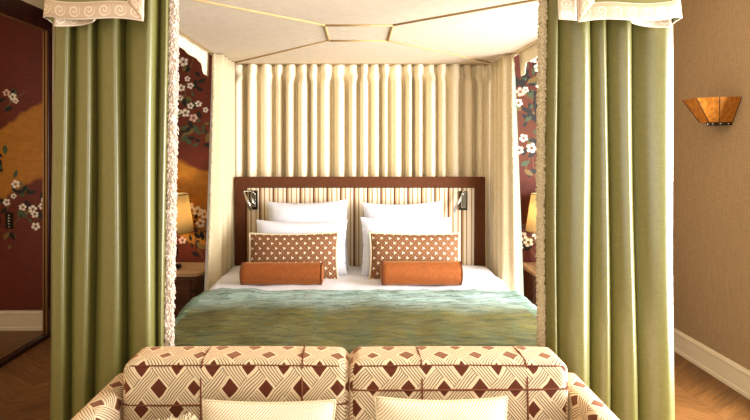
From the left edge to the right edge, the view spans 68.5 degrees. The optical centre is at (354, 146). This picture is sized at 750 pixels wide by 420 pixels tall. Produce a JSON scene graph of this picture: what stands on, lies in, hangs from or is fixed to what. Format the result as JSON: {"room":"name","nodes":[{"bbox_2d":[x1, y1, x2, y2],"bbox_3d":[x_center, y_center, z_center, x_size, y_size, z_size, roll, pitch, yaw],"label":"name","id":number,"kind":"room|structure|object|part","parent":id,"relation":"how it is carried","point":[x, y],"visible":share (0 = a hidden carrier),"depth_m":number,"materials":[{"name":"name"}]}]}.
{"room":"hotel bedroom","nodes":[
{"label":"hotel bedroom","id":0,"kind":"room"},
{"bbox_2d":[22,0,54,132],"bbox_3d":[-2.580,0.125,1.430,0.100,2.850,6.460,0,0,0],"label":"wall","id":1,"kind":"structure","parent":0,"point":[38,3],"depth_m":4.60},
{"bbox_2d":[0,0,51,367],"bbox_3d":[-2.507,0.228,3.570,0.044,2.645,1.900,0,0,0],"label":"wall mirror","id":2,"kind":"object","parent":1,"relation":"attached to","point":[25,35],"visible":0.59,"depth_m":4.18,"materials":[{"name":"brown mirror"}]},
{"bbox_2d":[0,337,749,419],"bbox_3d":[-0.045,1.600,1.430,5.170,0.100,6.660,0,0,0],"label":"floor","id":3,"kind":"structure","parent":0,"point":[25,381],"depth_m":3.46,"materials":[{"name":"brown wood"}]},
{"bbox_2d":[174,262,204,317],"bbox_3d":[-1.445,1.260,4.418,0.534,0.580,0.425,0,0,0],"label":"nightstand","id":4,"kind":"object","parent":3,"relation":"on","point":[189,281],"visible":0.14,"depth_m":4.24,"materials":[{"name":"brown wood"}]},
{"bbox_3d":[-1.445,1.323,4.229,0.360,0.195,0.012,0,0,0],"label":"drawer","id":5,"kind":"part","parent":4,"relation":"part of","materials":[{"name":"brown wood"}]},
{"bbox_3d":[-1.445,1.115,4.229,0.360,0.190,0.012,0,0,0],"label":"drawer","id":6,"kind":"part","parent":4,"relation":"part of","materials":[{"name":"brown wood"}]},
{"bbox_2d":[175,192,194,268],"bbox_3d":[-1.475,0.673,4.420,0.358,0.594,0.358,0,0,0],"label":"table lamp","id":7,"kind":"object","parent":4,"relation":"on","point":[184,225],"visible":0.37,"depth_m":4.34,"materials":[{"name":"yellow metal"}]},
{"bbox_3d":[-1.475,0.528,4.420,0.350,0.304,0.350,0,0,0],"label":"lamp shade","id":8,"kind":"part","parent":7,"relation":"part of","materials":[{"name":"yellow fabric"}]},
{"bbox_2d":[71,345,618,419],"bbox_3d":[-0.030,1.141,1.603,1.750,0.818,1.045,0,0,0],"label":"sofa","id":9,"kind":"object","parent":3,"relation":"on","point":[156,383],"visible":0.94,"depth_m":1.88,"materials":[{"name":"fabric"}]},
{"bbox_3d":[-0.856,1.157,1.570,0.099,0.625,0.980,0,0,0],"label":"armrest","id":10,"kind":"part","parent":9,"relation":"part of","materials":[{"name":"fabric"}]},
{"bbox_2d":[152,412,198,419],"bbox_3d":[-0.645,0.987,1.618,0.379,0.356,0.135,0,0,-18],"label":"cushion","id":11,"kind":"object","parent":9,"relation":"on","point":[193,417],"visible":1,"depth_m":1.68,"materials":[{"name":"fabric"}]},
{"bbox_2d":[123,346,348,419],"bbox_3d":[-0.413,0.946,1.975,0.792,0.422,0.194,0,0,0],"label":"cushion","id":12,"kind":"object","parent":9,"relation":"on","point":[159,382],"depth_m":1.88,"materials":[{"name":"fabric"}]},
{"bbox_2d":[202,399,335,419],"bbox_3d":[-0.279,0.971,1.750,0.436,0.309,0.149,0,0,0],"label":"throw cushion","id":13,"kind":"object","parent":9,"relation":"on","point":[211,409],"visible":1,"depth_m":1.75,"materials":[{"name":"beige fabric"}]},
{"bbox_2d":[374,396,507,419],"bbox_3d":[0.277,0.966,1.751,0.434,0.319,0.150,0,0,0],"label":"throw cushion","id":14,"kind":"object","parent":9,"relation":"on","point":[386,408],"visible":1,"depth_m":1.75,"materials":[{"name":"beige fabric"}]},
{"bbox_2d":[349,346,567,419],"bbox_3d":[0.360,0.946,1.975,0.768,0.422,0.194,0,0,0],"label":"cushion","id":15,"kind":"object","parent":9,"relation":"on","point":[534,380],"depth_m":1.88,"materials":[{"name":"fabric"}]},
{"bbox_3d":[0.793,1.157,1.570,0.104,0.625,0.980,0,0,0],"label":"armrest","id":16,"kind":"part","parent":9,"relation":"part of","materials":[{"name":"fabric"}]},
{"bbox_2d":[178,0,539,75],"bbox_3d":[0.066,0.354,3.420,2.315,2.392,2.400,0,0,0],"label":"canopy","id":17,"kind":"object","parent":3,"relation":"on","point":[246,32],"visible":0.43,"depth_m":3.27,"materials":[{"name":"fabric"}]},
{"bbox_2d":[50,0,179,419],"bbox_3d":[-0.996,0.372,2.229,0.548,2.370,0.132,0,0,0],"label":"curtain","id":18,"kind":"object","parent":17,"relation":"hanging from","point":[115,138],"visible":0.82,"depth_m":2.21,"materials":[{"name":"green fabric"}]},
{"bbox_2d":[43,0,144,26],"bbox_3d":[-1.093,-0.668,2.191,0.571,0.404,0.250,0,0,38],"label":"pelmet","id":19,"kind":"object","parent":18,"relation":"attached to","point":[61,13],"visible":0.91,"depth_m":2.09,"materials":[{"name":"beige fabric"}]},
{"bbox_3d":[-0.837,-0.674,2.107,0.062,0.392,0.029,0,0,0],"label":"trim","id":20,"kind":"part","parent":19,"relation":"part of","materials":[{"name":"beige fabric"}]},
{"bbox_2d":[204,53,234,290],"bbox_3d":[-1.039,0.413,4.199,0.166,2.180,0.484,0,0,0],"label":"drape","id":21,"kind":"object","parent":17,"relation":"hanging from","point":[220,232],"visible":0.75,"depth_m":4.03,"materials":[{"name":"fabric"}]},
{"bbox_3d":[0.066,-0.762,3.420,2.277,0.160,2.400,0,0,0],"label":"frame rail","id":22,"kind":"part","parent":17,"relation":"part of","materials":[{"name":"fabric"}]},
{"bbox_2d":[235,64,490,268],"bbox_3d":[0.066,0.420,4.522,2.199,2.199,0.165,0,0,0],"label":"curtain","id":23,"kind":"object","parent":17,"relation":"hanging from","point":[302,120],"visible":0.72,"depth_m":4.51,"materials":[{"name":"beige fabric"}]},
{"bbox_2d":[489,53,523,295],"bbox_3d":[1.131,0.416,4.200,0.167,2.189,0.461,0,0,-13],"label":"drape","id":24,"kind":"object","parent":17,"relation":"hanging from","point":[505,241],"visible":0.78,"depth_m":4.03,"materials":[{"name":"fabric"}]},
{"bbox_2d":[535,0,674,419],"bbox_3d":[1.022,0.370,2.231,0.568,2.362,0.116,0,0,0],"label":"curtain","id":25,"kind":"object","parent":17,"relation":"hanging from","point":[604,190],"visible":0.84,"depth_m":2.21,"materials":[{"name":"green fabric"}]},
{"bbox_2d":[558,0,681,27],"bbox_3d":[1.116,-0.666,2.191,0.604,0.407,0.278,0,0,-31],"label":"pelmet","id":26,"kind":"object","parent":25,"relation":"attached to","point":[646,13],"visible":0.92,"depth_m":2.09,"materials":[{"name":"beige fabric"}]},
{"bbox_3d":[0.880,-0.672,2.107,0.062,0.395,0.029,0,0,0],"label":"trim","id":27,"kind":"part","parent":26,"relation":"part of","materials":[{"name":"beige fabric"}]},
{"bbox_3d":[1.143,-0.674,2.189,0.582,0.393,0.252,0,0,-37],"label":"panel","id":28,"kind":"part","parent":26,"relation":"part of","materials":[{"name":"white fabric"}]},
{"bbox_2d":[235,177,484,266],"bbox_3d":[0.038,0.894,3.395,1.987,1.312,2.050,0,0,0],"label":"headboard","id":29,"kind":"object","parent":3,"relation":"on","point":[470,223],"visible":0.02,"depth_m":4.37,"materials":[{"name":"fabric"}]},
{"bbox_2d":[244,190,257,210],"bbox_3d":[-0.819,0.417,4.323,0.076,0.156,0.116,0,0,15],"label":"light","id":30,"kind":"object","parent":29,"relation":"attached to","point":[252,202],"visible":1,"depth_m":4.34,"materials":[{"name":"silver metal"}]},
{"bbox_3d":[-0.805,0.420,4.347,0.040,0.110,0.005,0,0,0],"label":"mirror plate","id":31,"kind":"part","parent":30,"relation":"part of","materials":[{"name":"silver metal"}]},
{"bbox_3d":[-0.805,0.420,4.361,0.066,0.150,0.022,0,0,0],"label":"plate","id":32,"kind":"part","parent":30,"relation":"part of","materials":[{"name":"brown metal"}]},
{"bbox_2d":[174,288,537,353],"bbox_3d":[0.035,1.158,2.925,2.104,0.534,1.250,0,0,0],"label":"bedspread","id":33,"kind":"object","parent":29,"relation":"on","point":[349,320],"visible":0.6,"depth_m":2.91,"materials":[{"name":"green fabric"}]},
{"bbox_2d":[210,265,508,290],"bbox_3d":[0.033,1.060,3.836,2.043,0.284,1.048,0,0,0],"label":"sheet","id":34,"kind":"object","parent":29,"relation":"on","point":[474,277],"visible":0.31,"depth_m":3.72,"materials":[{"name":"white fabric"}]},
{"bbox_2d":[239,262,323,284],"bbox_3d":[-0.492,0.854,3.715,0.560,0.153,0.158,0,0,0],"label":"bolster cushion","id":35,"kind":"object","parent":34,"relation":"on","point":[251,273],"visible":1,"depth_m":3.65,"materials":[{"name":"orange fabric"}]},
{"bbox_2d":[249,232,338,278],"bbox_3d":[-0.438,0.775,3.899,0.647,0.334,0.148,0,0,0],"label":"patterned cushion","id":36,"kind":"object","parent":34,"relation":"on","point":[263,247],"visible":0.76,"depth_m":3.87,"materials":[{"name":"orange fabric"}]},
{"bbox_2d":[256,220,346,274],"bbox_3d":[-0.395,0.736,4.035,0.680,0.392,0.185,0,0,0],"label":"pillow","id":37,"kind":"object","parent":34,"relation":"on","point":[272,227],"visible":0.3,"depth_m":4.03,"materials":[{"name":"white fabric"}]},
{"bbox_2d":[267,199,348,268],"bbox_3d":[-0.360,0.672,4.207,0.636,0.538,0.205,0,0,0],"label":"pillow","id":38,"kind":"object","parent":34,"relation":"on","point":[333,210],"visible":0.38,"depth_m":4.19,"materials":[{"name":"white fabric"}]},
{"bbox_2d":[362,201,441,219],"bbox_3d":[0.373,0.677,4.206,0.630,0.522,0.204,0,0,0],"label":"pillow","id":39,"kind":"object","parent":34,"relation":"on","point":[433,210],"visible":0.26,"depth_m":4.19,"materials":[{"name":"white fabric"}]},
{"bbox_2d":[361,217,451,275],"bbox_3d":[0.382,0.727,4.038,0.680,0.411,0.190,0,0,0],"label":"pillow","id":40,"kind":"object","parent":34,"relation":"on","point":[439,225],"visible":0.29,"depth_m":4.03,"materials":[{"name":"white fabric"}]},
{"bbox_2d":[368,232,459,279],"bbox_3d":[0.423,0.774,3.898,0.659,0.334,0.150,0,0,0],"label":"patterned cushion","id":41,"kind":"object","parent":34,"relation":"on","point":[383,246],"visible":0.71,"depth_m":3.87,"materials":[{"name":"orange fabric"}]},
{"bbox_2d":[380,261,462,284],"bbox_3d":[0.447,0.851,3.715,0.550,0.161,0.166,0,0,0],"label":"bolster cushion","id":42,"kind":"object","parent":34,"relation":"on","point":[391,272],"visible":1,"depth_m":3.65,"materials":[{"name":"orange fabric"}]},
{"bbox_2d":[452,191,467,212],"bbox_3d":[0.831,0.428,4.311,0.080,0.166,0.165,0,0,37],"label":"light","id":43,"kind":"object","parent":29,"relation":"attached to","point":[462,202],"visible":1,"depth_m":4.34,"materials":[{"name":"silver metal"}]},
{"bbox_3d":[0.858,0.425,4.347,0.040,0.110,0.005,0,0,0],"label":"mirror plate","id":44,"kind":"part","parent":43,"relation":"part of","materials":[{"name":"silver metal"}]},
{"bbox_3d":[0.858,0.425,4.361,0.066,0.150,0.022,0,0,0],"label":"plate","id":45,"kind":"part","parent":43,"relation":"part of","materials":[{"name":"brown metal"}]},
{"bbox_2d":[523,262,537,306],"bbox_3d":[1.655,1.260,4.418,0.554,0.580,0.425,0,0,0],"label":"nightstand","id":46,"kind":"object","parent":3,"relation":"on","point":[529,268],"visible":0.07,"depth_m":4.38,"materials":[{"name":"brown wood"}]},
{"bbox_2d":[525,193,536,233],"bbox_3d":[1.552,0.673,4.420,0.358,0.594,0.358,0,0,0],"label":"table lamp","id":47,"kind":"object","parent":46,"relation":"on","point":[531,219],"visible":0.16,"depth_m":4.37,"materials":[{"name":"yellow fabric"}]},
{"bbox_2d":[673,0,749,369],"bbox_3d":[2.490,0.125,1.430,0.100,2.850,6.460,0,0,0],"label":"wall","id":48,"kind":"structure","parent":0,"point":[711,38],"depth_m":3.75,"materials":[{"name":"beige paint"}]},
{"bbox_2d":[673,327,749,399],"bbox_3d":[2.430,1.466,1.430,0.020,0.168,6.460,0,0,0],"label":"baseboard","id":49,"kind":"structure","parent":48,"relation":"attached to","point":[732,374],"depth_m":3.72,"materials":[{"name":"paint"}]},
{"bbox_2d":[682,96,741,125],"bbox_3d":[2.325,-0.231,3.640,0.228,0.177,0.354,0,0,0],"label":"wall sconce","id":50,"kind":"object","parent":48,"relation":"attached to","point":[711,111],"visible":1,"depth_m":3.55,"materials":[{"name":"orange glass"}]},
{"bbox_3d":[-0.045,0.125,4.710,5.170,2.850,0.100,0,0,0],"label":"wall","id":51,"kind":"structure","parent":0,"visible":0},
{"bbox_2d":[175,47,211,261],"bbox_3d":[-1.745,0.094,4.652,1.530,2.568,0.014,0,0,0],"label":"wall mural","id":52,"kind":"object","parent":51,"relation":"attached to","point":[194,97],"visible":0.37,"depth_m":4.65,"materials":[{"name":"red paint"}]},
{"bbox_2d":[514,54,538,261],"bbox_3d":[1.760,0.094,4.652,1.320,2.568,0.014,0,0,0],"label":"wall mural","id":53,"kind":"object","parent":51,"relation":"attached to","point":[526,85],"visible":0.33,"depth_m":4.65,"materials":[{"name":"red paint"}]}
]}

